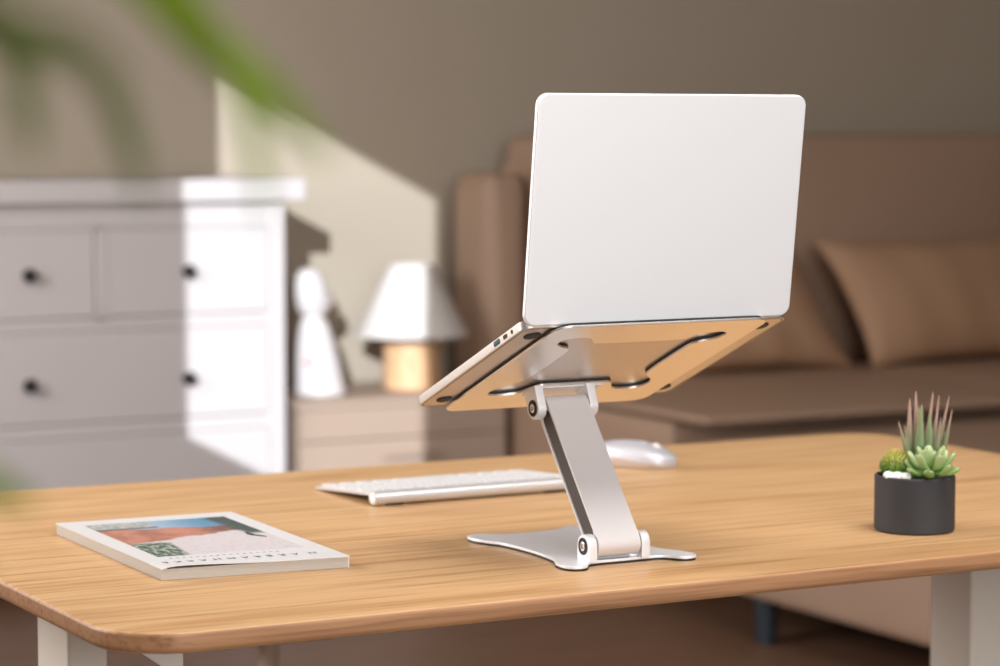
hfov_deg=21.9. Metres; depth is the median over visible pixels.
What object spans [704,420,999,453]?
cushion
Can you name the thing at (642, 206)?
laptop
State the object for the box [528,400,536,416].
washer
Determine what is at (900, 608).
ottoman
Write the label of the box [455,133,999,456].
sofa
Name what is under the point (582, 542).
washer
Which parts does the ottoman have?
leg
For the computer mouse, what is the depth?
3.29 m
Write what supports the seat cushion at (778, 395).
on the sofa
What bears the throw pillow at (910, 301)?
on the sofa
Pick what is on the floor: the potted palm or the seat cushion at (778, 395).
the potted palm
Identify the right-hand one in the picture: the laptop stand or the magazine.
the laptop stand
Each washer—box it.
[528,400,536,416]
[578,538,587,554]
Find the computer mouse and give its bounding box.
[604,440,676,468]
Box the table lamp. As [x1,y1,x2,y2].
[355,263,468,390]
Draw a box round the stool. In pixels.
[259,644,279,665]
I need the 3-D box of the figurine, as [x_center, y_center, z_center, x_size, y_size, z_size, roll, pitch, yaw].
[-0.478,-0.006,6.833,0.141,0.338,0.136,-3,5,-29]
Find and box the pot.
[874,471,955,535]
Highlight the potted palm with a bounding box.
[0,0,331,507]
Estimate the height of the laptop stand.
0.248 m
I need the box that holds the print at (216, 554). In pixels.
[170,551,271,558]
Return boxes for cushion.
[507,134,533,266]
[598,365,999,424]
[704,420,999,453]
[794,133,999,359]
[849,355,999,384]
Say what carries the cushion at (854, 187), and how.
on the sofa
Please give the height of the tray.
0.105 m
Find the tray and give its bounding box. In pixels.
[446,318,765,410]
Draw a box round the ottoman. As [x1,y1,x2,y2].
[704,420,999,645]
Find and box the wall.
[0,0,999,385]
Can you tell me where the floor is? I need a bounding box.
[0,595,929,665]
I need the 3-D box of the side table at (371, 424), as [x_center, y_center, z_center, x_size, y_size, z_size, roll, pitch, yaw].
[-0.342,0.376,6.984,0.624,0.447,0.430,-3,5,-29]
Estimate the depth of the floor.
5.79 m
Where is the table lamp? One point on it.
(411, 302)
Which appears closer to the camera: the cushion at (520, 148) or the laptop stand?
the laptop stand
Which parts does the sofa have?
frame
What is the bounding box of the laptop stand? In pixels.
[446,315,765,571]
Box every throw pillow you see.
[701,254,852,371]
[815,237,999,366]
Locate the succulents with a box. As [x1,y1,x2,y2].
[874,393,960,535]
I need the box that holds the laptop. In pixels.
[419,93,805,405]
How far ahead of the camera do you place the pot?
2.75 m
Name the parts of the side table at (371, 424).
drawer, drawer, handle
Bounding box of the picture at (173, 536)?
[85,516,302,556]
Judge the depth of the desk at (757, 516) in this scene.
2.70 m
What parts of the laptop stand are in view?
hinge plate, plate, arm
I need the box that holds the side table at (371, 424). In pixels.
[285,378,504,471]
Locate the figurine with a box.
[293,267,345,396]
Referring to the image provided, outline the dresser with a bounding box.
[0,175,304,489]
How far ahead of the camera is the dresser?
6.38 m
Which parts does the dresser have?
knob, knob, drawer, drawer, drawer, drawer, knob, knob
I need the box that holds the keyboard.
[316,469,565,505]
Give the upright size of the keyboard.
0.017 m
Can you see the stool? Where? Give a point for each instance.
(269, 655)
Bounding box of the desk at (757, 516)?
[0,434,999,665]
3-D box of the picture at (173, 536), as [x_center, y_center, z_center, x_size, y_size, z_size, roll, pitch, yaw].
[-0.317,0.209,2.668,0.160,0.001,0.240,-3,5,-29]
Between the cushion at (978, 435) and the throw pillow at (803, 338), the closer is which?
the cushion at (978, 435)
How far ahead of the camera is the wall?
7.27 m
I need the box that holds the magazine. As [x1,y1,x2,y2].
[56,511,349,579]

